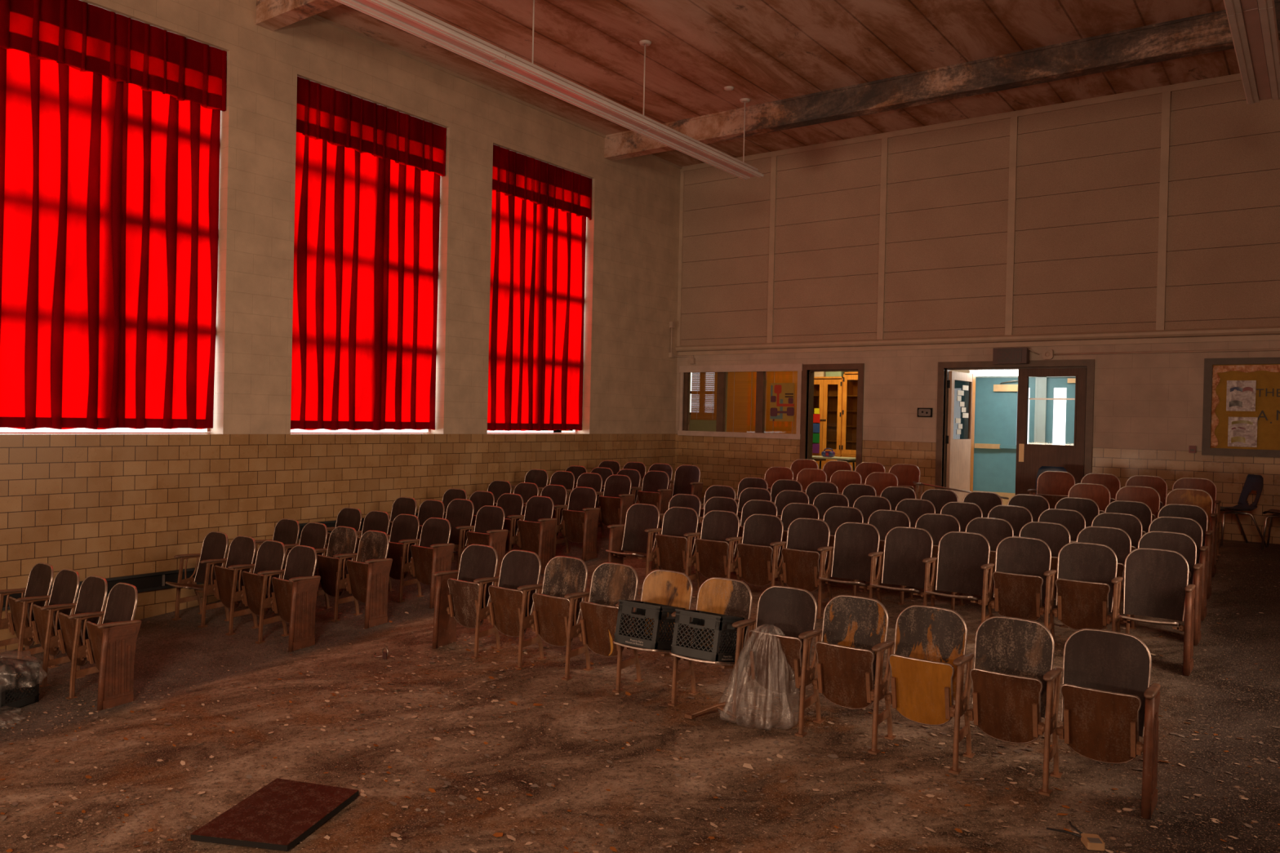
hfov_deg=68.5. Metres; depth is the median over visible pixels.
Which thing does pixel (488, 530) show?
chair
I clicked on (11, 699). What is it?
crate
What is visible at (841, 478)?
chair
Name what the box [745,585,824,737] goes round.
chair
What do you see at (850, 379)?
tall cabinet
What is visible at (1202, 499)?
chair
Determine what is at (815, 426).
picture card
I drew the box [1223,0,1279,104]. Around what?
pendant light
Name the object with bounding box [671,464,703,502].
chair
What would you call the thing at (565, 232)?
curtain
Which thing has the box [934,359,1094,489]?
door frame
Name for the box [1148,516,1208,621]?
chair
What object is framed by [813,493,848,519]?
chair
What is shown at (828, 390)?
tall cabinet
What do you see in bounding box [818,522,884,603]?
chair
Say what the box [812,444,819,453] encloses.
picture card
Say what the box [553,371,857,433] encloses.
wall
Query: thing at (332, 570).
chair
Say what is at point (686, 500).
chair
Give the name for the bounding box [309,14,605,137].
trim
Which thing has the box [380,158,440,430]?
curtain
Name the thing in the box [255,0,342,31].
ceiling beam
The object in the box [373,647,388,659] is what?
scrap
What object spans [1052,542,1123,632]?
chair
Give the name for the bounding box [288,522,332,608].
chair
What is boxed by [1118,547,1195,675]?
chair
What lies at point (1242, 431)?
sheet
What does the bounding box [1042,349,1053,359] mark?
junction box
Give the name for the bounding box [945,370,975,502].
door
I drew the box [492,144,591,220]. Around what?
valance
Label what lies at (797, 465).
chair
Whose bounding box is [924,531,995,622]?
chair
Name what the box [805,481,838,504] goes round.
chair
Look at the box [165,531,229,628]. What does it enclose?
chair
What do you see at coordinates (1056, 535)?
chair
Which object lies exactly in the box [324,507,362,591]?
chair
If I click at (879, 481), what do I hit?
chair
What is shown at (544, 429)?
window sill
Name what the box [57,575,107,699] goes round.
chair
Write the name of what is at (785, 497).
chair
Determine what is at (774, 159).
trim
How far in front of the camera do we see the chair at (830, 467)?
12.29 m
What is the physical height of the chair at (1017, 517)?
0.810 m
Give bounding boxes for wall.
[0,0,680,653]
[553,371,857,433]
[675,80,1279,544]
[950,369,1017,377]
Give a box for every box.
[813,371,826,377]
[825,371,848,376]
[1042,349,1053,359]
[1046,821,1105,851]
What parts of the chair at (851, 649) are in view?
seat, backrest, leg, armrest, frame, leg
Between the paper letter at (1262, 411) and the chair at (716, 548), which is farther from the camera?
the paper letter at (1262, 411)
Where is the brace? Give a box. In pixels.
[684,701,737,719]
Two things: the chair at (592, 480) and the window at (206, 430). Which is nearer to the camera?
the window at (206, 430)
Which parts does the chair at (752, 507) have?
seat, backrest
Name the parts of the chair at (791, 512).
seat, backrest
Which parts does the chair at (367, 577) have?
seat, backrest, panel, armrest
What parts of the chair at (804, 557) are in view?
seat, backrest, leg, armrest, frame, leg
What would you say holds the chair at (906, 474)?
on the floor
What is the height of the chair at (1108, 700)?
0.810 m
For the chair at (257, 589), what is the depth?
8.06 m
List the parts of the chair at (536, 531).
seat, backrest, panel, armrest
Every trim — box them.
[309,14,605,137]
[646,154,681,168]
[675,325,1279,355]
[676,171,684,346]
[680,73,1241,171]
[766,155,777,342]
[876,137,888,339]
[975,375,1075,444]
[1004,116,1017,335]
[1155,91,1170,330]
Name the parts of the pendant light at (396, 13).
hanger rod, hanger rod, hanger rod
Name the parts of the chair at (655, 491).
seat, backrest, panel, armrest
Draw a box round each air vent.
[2,567,203,610]
[298,513,417,538]
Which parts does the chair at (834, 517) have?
seat, backrest, leg, leg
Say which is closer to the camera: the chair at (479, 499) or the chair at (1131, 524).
the chair at (1131, 524)
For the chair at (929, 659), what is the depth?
5.21 m
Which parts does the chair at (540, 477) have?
backrest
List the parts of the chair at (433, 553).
seat, backrest, panel, armrest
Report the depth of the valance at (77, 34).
8.45 m
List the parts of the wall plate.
plate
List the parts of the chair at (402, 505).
seat, backrest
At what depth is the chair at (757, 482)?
11.33 m
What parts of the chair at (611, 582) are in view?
seat, backrest, leg, armrest, frame, leg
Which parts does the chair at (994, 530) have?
backrest, seat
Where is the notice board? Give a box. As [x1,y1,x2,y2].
[1201,357,1279,457]
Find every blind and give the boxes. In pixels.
[690,372,717,420]
[726,371,756,432]
[765,371,797,434]
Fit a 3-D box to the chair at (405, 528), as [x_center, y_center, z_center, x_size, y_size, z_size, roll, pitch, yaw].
[-2.384,1.282,9.249,0.457,0.810,0.311,2,1,36]
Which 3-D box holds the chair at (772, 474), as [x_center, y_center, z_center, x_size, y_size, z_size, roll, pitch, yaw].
[1.691,0.915,11.795,0.500,0.810,0.309,2,1,36]
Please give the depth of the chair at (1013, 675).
4.94 m
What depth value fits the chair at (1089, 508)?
9.16 m
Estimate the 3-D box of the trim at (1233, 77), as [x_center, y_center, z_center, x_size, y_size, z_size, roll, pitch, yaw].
[4.967,-4.185,12.616,10.600,0.075,0.041,2,1,36]
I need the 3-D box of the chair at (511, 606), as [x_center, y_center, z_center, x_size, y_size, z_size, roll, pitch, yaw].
[-0.956,1.353,7.047,0.457,0.810,0.311,2,1,36]
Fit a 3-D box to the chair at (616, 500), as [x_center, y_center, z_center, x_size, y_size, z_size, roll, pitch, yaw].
[-0.321,0.997,11.392,0.450,0.810,0.309,2,1,36]
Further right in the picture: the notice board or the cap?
the notice board
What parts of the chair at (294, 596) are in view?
seat, backrest, panel, armrest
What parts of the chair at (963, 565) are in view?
seat, backrest, leg, armrest, frame, leg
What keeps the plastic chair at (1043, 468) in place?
on the floor
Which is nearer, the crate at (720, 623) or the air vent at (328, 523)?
the crate at (720, 623)
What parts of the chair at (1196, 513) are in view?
backrest, armrest, panel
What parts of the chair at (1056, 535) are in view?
backrest, seat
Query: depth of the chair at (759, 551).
8.44 m
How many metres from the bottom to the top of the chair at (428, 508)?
0.810 m
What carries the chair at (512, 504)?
on the floor
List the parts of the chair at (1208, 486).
backrest, leg, frame, leg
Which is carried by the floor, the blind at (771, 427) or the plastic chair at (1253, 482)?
the plastic chair at (1253, 482)
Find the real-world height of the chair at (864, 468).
0.810 m
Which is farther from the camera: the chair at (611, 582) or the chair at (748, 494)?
the chair at (748, 494)
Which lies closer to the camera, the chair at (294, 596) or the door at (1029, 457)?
the chair at (294, 596)
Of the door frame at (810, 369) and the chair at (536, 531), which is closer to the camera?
the chair at (536, 531)
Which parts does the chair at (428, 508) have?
seat, backrest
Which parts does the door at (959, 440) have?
glass pane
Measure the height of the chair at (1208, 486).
0.810 m
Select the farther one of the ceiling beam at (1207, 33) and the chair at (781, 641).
the ceiling beam at (1207, 33)
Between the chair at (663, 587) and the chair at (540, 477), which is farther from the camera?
the chair at (540, 477)
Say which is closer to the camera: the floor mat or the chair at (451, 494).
the floor mat
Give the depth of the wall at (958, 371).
15.22 m
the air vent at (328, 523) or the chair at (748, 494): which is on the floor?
the chair at (748, 494)
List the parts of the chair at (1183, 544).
backrest, panel, armrest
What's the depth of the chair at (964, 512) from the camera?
9.03 m
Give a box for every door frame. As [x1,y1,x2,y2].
[800,363,864,467]
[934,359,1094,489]
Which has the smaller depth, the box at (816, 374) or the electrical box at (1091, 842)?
the electrical box at (1091, 842)
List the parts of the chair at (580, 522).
seat, backrest, panel, armrest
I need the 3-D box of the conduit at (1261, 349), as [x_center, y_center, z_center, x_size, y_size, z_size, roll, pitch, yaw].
[7.300,-0.890,10.910,4.670,0.025,0.025,2,1,36]
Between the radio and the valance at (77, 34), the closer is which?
the valance at (77, 34)
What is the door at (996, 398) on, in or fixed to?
in the wall at (958, 371)
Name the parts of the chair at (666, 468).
backrest, frame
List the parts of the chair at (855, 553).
seat, backrest, leg, armrest, frame, leg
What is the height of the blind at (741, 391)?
1.066 m
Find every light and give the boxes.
[334,0,764,179]
[968,368,1017,376]
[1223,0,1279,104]
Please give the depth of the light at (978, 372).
14.08 m
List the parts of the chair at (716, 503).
seat, backrest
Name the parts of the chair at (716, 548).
seat, backrest, leg, armrest, frame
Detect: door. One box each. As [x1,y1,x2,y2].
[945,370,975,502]
[973,377,1035,505]
[1015,368,1086,494]
[1045,377,1075,445]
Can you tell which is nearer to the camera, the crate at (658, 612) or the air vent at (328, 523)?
the crate at (658, 612)
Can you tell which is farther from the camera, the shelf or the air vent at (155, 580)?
the shelf
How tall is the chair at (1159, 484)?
0.810 m
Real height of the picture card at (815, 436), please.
0.170 m
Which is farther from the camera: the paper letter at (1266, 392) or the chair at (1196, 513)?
the paper letter at (1266, 392)
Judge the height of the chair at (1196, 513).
0.810 m
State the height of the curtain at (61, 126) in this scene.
3.660 m
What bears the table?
on the floor
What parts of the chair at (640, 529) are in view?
panel, armrest, seat, backrest, leg, armrest, frame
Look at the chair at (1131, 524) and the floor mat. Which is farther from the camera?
the chair at (1131, 524)
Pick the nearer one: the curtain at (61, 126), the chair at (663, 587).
the chair at (663, 587)
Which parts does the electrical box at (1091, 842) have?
plate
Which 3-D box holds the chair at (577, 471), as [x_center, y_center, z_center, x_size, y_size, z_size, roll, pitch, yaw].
[-0.949,0.943,12.752,0.502,0.810,0.309,2,1,36]
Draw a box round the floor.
[0,497,1279,852]
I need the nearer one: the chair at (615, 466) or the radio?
the chair at (615, 466)
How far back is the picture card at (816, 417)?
16.93 m
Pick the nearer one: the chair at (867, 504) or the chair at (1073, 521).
the chair at (1073, 521)
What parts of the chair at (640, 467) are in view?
backrest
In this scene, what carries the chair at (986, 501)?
on the floor
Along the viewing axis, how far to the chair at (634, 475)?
12.24 m
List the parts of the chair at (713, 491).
panel, seat, backrest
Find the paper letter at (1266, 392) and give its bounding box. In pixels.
[1265,388,1274,396]
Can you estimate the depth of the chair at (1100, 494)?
9.75 m
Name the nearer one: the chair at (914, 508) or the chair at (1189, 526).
the chair at (1189, 526)
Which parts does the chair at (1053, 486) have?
seat, backrest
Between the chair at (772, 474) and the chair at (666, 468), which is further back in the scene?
the chair at (666, 468)
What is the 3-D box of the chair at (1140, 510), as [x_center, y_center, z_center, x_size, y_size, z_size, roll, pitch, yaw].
[4.581,1.112,8.811,0.457,0.810,0.311,2,1,36]
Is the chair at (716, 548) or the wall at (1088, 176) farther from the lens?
the wall at (1088, 176)
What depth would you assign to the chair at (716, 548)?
8.71 m
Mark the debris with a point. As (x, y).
(833, 756)
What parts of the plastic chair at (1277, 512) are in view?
leg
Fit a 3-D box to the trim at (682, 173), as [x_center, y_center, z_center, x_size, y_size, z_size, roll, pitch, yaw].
[0.680,-2.804,15.733,0.065,2.940,0.026,2,1,36]
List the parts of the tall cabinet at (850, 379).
door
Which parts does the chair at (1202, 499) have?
backrest, panel, armrest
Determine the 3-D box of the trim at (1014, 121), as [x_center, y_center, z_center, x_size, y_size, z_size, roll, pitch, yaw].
[4.983,-2.682,12.603,0.090,2.940,0.026,2,1,36]
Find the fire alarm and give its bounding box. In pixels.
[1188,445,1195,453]
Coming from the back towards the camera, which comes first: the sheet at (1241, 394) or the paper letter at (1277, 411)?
the sheet at (1241, 394)
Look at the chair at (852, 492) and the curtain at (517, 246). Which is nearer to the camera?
the chair at (852, 492)
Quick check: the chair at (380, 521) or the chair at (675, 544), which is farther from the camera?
the chair at (380, 521)
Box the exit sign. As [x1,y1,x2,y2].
[992,346,1039,364]
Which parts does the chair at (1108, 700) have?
seat, backrest, panel, armrest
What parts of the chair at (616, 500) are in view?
seat, backrest, panel, armrest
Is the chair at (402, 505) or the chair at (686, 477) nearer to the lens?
the chair at (402, 505)
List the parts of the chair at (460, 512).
backrest, leg, armrest, frame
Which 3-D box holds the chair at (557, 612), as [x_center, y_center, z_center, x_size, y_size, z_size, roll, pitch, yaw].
[-0.593,1.363,6.782,0.457,0.810,0.311,2,1,36]
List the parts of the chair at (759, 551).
seat, backrest, leg, armrest, frame, leg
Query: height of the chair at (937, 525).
0.810 m
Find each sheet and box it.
[1226,380,1256,411]
[1227,417,1257,447]
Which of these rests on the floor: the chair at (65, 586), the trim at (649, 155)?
the chair at (65, 586)
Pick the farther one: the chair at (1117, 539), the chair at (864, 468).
the chair at (864, 468)
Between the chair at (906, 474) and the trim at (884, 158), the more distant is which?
the trim at (884, 158)
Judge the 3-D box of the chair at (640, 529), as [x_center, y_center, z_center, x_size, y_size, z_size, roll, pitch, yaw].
[-0.075,1.173,9.183,0.500,0.810,0.424,2,1,36]
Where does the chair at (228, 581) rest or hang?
on the floor
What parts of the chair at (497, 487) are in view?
backrest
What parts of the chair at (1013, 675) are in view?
seat, backrest, leg, armrest, frame, leg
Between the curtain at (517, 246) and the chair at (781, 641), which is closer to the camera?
the chair at (781, 641)
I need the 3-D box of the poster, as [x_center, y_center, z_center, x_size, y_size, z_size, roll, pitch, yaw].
[2.222,-0.380,14.683,0.425,0.600,0.004,2,1,36]
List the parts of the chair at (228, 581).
seat, leg, backrest, armrest, frame, leg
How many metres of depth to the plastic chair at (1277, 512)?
10.29 m
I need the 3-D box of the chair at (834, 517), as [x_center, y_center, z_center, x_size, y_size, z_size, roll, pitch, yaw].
[1.880,1.166,8.819,0.457,0.810,0.311,2,1,36]
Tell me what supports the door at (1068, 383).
in the wall at (958, 371)
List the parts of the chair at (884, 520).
seat, backrest, leg, leg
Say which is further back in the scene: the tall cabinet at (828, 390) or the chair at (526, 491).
the tall cabinet at (828, 390)
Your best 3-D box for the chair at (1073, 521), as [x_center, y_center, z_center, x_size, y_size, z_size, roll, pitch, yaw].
[3.766,1.154,8.401,0.457,0.810,0.311,2,1,36]
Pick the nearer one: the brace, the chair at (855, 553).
the brace
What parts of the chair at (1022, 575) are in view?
seat, backrest, leg, armrest, frame, leg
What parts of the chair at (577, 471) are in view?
backrest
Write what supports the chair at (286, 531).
on the floor
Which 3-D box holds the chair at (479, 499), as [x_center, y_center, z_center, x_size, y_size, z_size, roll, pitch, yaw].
[-1.871,1.149,10.701,0.457,0.810,0.311,2,1,36]
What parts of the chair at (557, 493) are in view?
backrest, seat, leg, armrest, frame, leg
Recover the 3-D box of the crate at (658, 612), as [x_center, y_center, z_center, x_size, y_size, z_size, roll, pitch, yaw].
[0.062,1.309,6.191,0.335,0.328,0.338,2,1,36]
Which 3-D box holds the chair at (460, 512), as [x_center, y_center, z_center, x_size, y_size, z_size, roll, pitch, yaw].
[-1.987,1.195,9.798,0.455,0.850,0.428,2,1,36]
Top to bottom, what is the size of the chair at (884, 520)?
0.810 m
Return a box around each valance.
[0,0,226,111]
[296,76,446,176]
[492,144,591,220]
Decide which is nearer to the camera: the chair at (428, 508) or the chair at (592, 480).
the chair at (428, 508)
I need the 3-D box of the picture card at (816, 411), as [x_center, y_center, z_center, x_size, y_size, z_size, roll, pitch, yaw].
[3.187,-0.279,16.927,0.100,0.100,0.004,2,1,36]
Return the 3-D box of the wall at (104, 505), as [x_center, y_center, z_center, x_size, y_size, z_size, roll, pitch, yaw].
[-4.644,-1.116,8.842,0.360,6.970,17.824,2,1,36]
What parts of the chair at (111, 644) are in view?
seat, panel, armrest, backrest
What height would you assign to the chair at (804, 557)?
0.810 m
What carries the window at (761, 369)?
in the wall at (1088, 176)
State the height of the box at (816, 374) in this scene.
0.166 m
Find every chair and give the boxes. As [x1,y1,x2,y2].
[0,562,59,676]
[31,568,85,688]
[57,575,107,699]
[85,582,141,711]
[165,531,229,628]
[213,535,258,635]
[240,540,288,644]
[252,518,299,577]
[271,545,320,652]
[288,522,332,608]
[315,526,362,622]
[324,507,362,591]
[345,530,392,628]
[355,511,394,591]
[386,514,424,603]
[387,497,417,534]
[408,517,454,608]
[417,499,444,543]
[431,544,503,659]
[441,488,466,562]
[444,498,474,569]
[466,490,494,543]
[466,505,508,584]
[486,550,547,669]
[487,480,514,546]
[496,493,524,551]
[511,469,548,496]
[513,482,538,515]
[515,496,556,574]
[530,555,594,680]
[540,484,569,557]
[549,466,586,522]
[549,471,574,537]
[560,486,599,561]
[576,472,605,537]
[577,562,644,693]
[590,466,613,529]
[597,474,634,525]
[598,460,620,474]
[605,503,662,577]
[613,569,699,706]
[617,469,641,504]
[622,462,645,503]
[636,471,671,513]
[648,463,674,499]
[651,493,702,575]
[653,506,701,592]
[669,577,759,721]
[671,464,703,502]
[692,484,735,557]
[693,510,742,580]
[697,496,740,575]
[734,514,786,586]
[735,477,768,504]
[735,499,780,586]
[737,487,771,519]
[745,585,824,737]
[764,466,793,493]
[770,479,802,503]
[774,489,808,519]
[778,502,823,586]
[779,517,833,619]
[790,458,817,480]
[796,468,826,493]
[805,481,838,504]
[812,595,896,755]
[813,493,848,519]
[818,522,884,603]
[822,460,851,482]
[822,506,868,595]
[830,470,862,493]
[841,484,876,506]
[853,495,891,581]
[854,462,885,484]
[864,471,897,496]
[867,509,915,605]
[870,526,937,606]
[880,486,916,510]
[884,604,975,774]
[888,463,922,498]
[895,498,935,527]
[915,513,965,611]
[920,488,958,513]
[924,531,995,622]
[940,502,982,532]
[962,491,1003,517]
[964,517,1013,593]
[965,616,1062,796]
[987,505,1032,537]
[989,536,1057,645]
[1007,494,1049,521]
[1018,521,1070,627]
[1027,471,1075,508]
[1035,466,1066,494]
[1037,508,1085,542]
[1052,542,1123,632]
[1054,497,1099,527]
[1055,628,1160,819]
[1067,483,1111,513]
[1075,525,1136,635]
[1080,473,1120,502]
[1091,512,1142,551]
[1104,500,1151,535]
[1115,485,1159,521]
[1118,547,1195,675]
[1124,475,1167,509]
[1137,530,1202,645]
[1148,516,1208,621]
[1157,503,1213,599]
[1164,488,1217,577]
[1172,477,1221,559]
[1219,474,1267,547]
[1260,509,1279,550]
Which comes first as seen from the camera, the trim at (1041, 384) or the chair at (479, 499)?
the chair at (479, 499)
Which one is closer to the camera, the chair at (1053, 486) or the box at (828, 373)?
the chair at (1053, 486)
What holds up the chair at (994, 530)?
on the floor
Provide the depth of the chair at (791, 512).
9.21 m
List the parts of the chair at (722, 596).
backrest, leg, armrest, frame, leg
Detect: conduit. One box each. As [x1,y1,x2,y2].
[668,321,695,364]
[1053,348,1279,355]
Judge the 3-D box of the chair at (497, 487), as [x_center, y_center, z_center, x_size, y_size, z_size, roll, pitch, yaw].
[-1.813,1.075,11.561,0.502,0.810,0.309,2,1,36]
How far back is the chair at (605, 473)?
12.56 m
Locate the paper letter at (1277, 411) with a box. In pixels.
[1276,410,1279,420]
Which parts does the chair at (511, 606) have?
seat, backrest, leg, armrest, frame, leg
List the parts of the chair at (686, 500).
panel, backrest, leg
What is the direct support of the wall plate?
attached to the wall at (1088, 176)
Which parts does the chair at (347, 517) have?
backrest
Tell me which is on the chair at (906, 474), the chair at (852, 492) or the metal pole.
the metal pole
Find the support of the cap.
attached to the ceiling
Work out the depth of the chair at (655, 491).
11.96 m
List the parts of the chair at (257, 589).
seat, leg, backrest, armrest, frame, leg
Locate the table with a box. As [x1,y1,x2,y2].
[812,455,856,471]
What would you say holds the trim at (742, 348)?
attached to the wall at (1088, 176)
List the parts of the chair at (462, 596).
panel, armrest, seat, leg, backrest, armrest, frame, leg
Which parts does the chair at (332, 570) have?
seat, leg, backrest, armrest, frame, leg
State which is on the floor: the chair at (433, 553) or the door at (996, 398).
the chair at (433, 553)
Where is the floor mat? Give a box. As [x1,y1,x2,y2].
[190,778,359,851]
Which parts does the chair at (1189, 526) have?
backrest, panel, armrest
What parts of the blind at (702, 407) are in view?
rail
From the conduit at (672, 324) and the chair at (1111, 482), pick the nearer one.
the chair at (1111, 482)
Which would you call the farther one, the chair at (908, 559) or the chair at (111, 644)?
the chair at (908, 559)
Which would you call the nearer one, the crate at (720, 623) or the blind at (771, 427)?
the crate at (720, 623)
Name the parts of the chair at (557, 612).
seat, backrest, leg, armrest, frame, leg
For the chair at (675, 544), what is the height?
0.810 m
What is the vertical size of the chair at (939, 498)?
0.810 m
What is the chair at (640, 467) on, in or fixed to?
on the floor
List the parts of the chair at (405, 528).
seat, leg, backrest, armrest, frame, leg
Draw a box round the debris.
[0,548,1279,852]
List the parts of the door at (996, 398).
kick plate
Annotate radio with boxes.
[821,448,835,457]
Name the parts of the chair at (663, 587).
backrest, leg, armrest, frame, leg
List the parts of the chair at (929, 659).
seat, backrest, leg, armrest, frame, leg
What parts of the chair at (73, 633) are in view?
seat, leg, armrest, backrest, frame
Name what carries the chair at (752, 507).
on the floor
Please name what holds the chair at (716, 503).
on the floor
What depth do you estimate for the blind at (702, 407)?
15.63 m
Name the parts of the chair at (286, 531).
leg, armrest, backrest, frame, armrest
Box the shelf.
[813,395,837,396]
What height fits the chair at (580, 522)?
0.810 m
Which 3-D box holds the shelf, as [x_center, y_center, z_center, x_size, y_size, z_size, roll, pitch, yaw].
[3.433,-0.553,17.063,0.675,0.018,0.370,2,1,36]
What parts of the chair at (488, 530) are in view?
seat, backrest, armrest, panel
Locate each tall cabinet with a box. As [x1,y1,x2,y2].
[812,376,843,470]
[840,372,857,471]
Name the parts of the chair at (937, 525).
seat, backrest, leg, leg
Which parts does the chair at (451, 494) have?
leg, backrest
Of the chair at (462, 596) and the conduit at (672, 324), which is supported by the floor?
the chair at (462, 596)
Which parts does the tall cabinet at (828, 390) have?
door, door, door, door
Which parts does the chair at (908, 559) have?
seat, backrest, leg, armrest, frame, leg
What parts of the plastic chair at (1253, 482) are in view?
leg, leg, leg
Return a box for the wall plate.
[916,408,932,417]
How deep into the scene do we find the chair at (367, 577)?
8.33 m
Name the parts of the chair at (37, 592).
leg, frame, armrest, seat, leg, leg, armrest, frame, backrest, leg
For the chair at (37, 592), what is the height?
0.810 m
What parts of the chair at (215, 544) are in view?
leg, seat, armrest, frame, leg, leg, backrest, armrest, frame, leg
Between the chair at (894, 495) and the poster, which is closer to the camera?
the chair at (894, 495)
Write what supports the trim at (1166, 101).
attached to the wall at (1088, 176)
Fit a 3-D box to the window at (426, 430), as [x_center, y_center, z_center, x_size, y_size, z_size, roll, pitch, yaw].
[-3.243,-1.812,10.911,0.060,3.788,2.130,2,1,36]
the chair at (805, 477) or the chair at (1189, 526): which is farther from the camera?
the chair at (805, 477)
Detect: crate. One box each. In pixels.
[0,657,40,713]
[613,599,684,650]
[671,608,744,662]
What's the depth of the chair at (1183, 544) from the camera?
7.25 m
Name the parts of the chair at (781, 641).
seat, backrest, leg, armrest, frame, leg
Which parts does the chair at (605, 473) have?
backrest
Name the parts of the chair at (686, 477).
backrest, armrest, panel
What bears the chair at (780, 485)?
on the floor
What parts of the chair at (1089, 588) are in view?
seat, backrest, leg, armrest, leg, frame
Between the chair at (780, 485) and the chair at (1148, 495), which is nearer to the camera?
the chair at (1148, 495)
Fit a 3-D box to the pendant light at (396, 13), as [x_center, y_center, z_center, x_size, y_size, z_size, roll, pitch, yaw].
[-1.336,-3.840,8.642,0.310,0.974,9.752,2,1,36]
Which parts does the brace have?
foot plate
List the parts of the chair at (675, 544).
seat, backrest, leg, armrest, frame, leg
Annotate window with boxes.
[0,428,208,433]
[290,429,429,433]
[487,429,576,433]
[677,364,802,439]
[689,373,715,415]
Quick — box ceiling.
[315,0,1279,166]
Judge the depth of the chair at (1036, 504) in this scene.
9.43 m
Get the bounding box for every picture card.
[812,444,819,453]
[813,408,819,413]
[813,413,820,422]
[813,423,819,432]
[813,433,819,443]
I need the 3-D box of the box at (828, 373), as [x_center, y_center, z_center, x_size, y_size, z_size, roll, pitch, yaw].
[3.557,-0.961,16.958,0.312,0.136,0.312,2,1,36]
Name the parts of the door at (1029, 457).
push plate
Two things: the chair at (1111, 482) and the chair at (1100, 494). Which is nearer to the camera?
the chair at (1100, 494)
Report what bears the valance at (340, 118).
hanging from the wall at (104, 505)
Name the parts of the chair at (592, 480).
backrest, leg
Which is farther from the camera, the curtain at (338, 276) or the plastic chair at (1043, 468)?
the plastic chair at (1043, 468)
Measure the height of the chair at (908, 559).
0.810 m
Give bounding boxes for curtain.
[0,48,123,429]
[116,81,220,429]
[290,132,385,430]
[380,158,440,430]
[487,190,546,431]
[541,206,586,431]
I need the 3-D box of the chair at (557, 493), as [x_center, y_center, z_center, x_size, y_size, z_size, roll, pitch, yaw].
[-1.070,1.097,11.022,0.457,0.810,0.311,2,1,36]
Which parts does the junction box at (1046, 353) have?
knob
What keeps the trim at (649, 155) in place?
attached to the wall at (104, 505)
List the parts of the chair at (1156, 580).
seat, backrest, panel, armrest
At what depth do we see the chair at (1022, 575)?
7.12 m
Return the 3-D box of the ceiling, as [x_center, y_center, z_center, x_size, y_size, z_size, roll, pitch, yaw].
[-0.263,-4.401,5.555,11.160,0.250,18.024,2,1,36]
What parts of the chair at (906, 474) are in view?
backrest, leg, frame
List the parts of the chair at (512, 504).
seat, backrest, leg, armrest, frame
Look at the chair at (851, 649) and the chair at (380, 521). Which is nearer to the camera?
the chair at (851, 649)
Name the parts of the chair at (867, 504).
backrest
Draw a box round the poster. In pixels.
[769,382,794,422]
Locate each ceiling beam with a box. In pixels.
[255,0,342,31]
[604,0,1279,160]
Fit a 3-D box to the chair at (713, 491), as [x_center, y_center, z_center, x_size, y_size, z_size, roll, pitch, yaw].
[0.836,1.071,10.532,0.500,0.810,0.309,2,1,36]
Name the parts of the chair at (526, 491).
seat, backrest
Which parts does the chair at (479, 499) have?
seat, backrest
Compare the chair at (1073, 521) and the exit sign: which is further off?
the exit sign
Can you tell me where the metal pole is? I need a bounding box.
[913,481,1008,499]
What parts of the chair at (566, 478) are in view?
backrest, frame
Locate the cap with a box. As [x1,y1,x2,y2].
[723,85,733,90]
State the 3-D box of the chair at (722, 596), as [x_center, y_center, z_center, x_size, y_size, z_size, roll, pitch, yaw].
[0.465,1.394,5.941,0.455,0.810,0.428,2,1,36]
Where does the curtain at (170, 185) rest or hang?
hanging from the wall at (104, 505)
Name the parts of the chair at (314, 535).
backrest, frame, armrest, leg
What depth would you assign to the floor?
5.32 m
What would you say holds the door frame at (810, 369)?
in the wall at (1088, 176)
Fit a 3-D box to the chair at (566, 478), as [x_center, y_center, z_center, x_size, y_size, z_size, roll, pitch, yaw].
[-1.042,0.976,11.917,0.457,0.810,0.311,2,1,36]
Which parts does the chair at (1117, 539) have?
backrest, seat, leg, leg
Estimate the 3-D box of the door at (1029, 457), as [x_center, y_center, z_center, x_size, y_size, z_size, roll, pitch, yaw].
[5.419,0.263,12.399,0.840,2.055,0.105,2,1,36]
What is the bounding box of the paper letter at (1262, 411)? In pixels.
[1257,410,1267,420]
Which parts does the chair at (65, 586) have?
seat, leg, armrest, frame, backrest, leg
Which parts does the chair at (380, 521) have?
seat, backrest, leg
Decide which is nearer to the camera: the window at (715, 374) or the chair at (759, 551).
the chair at (759, 551)

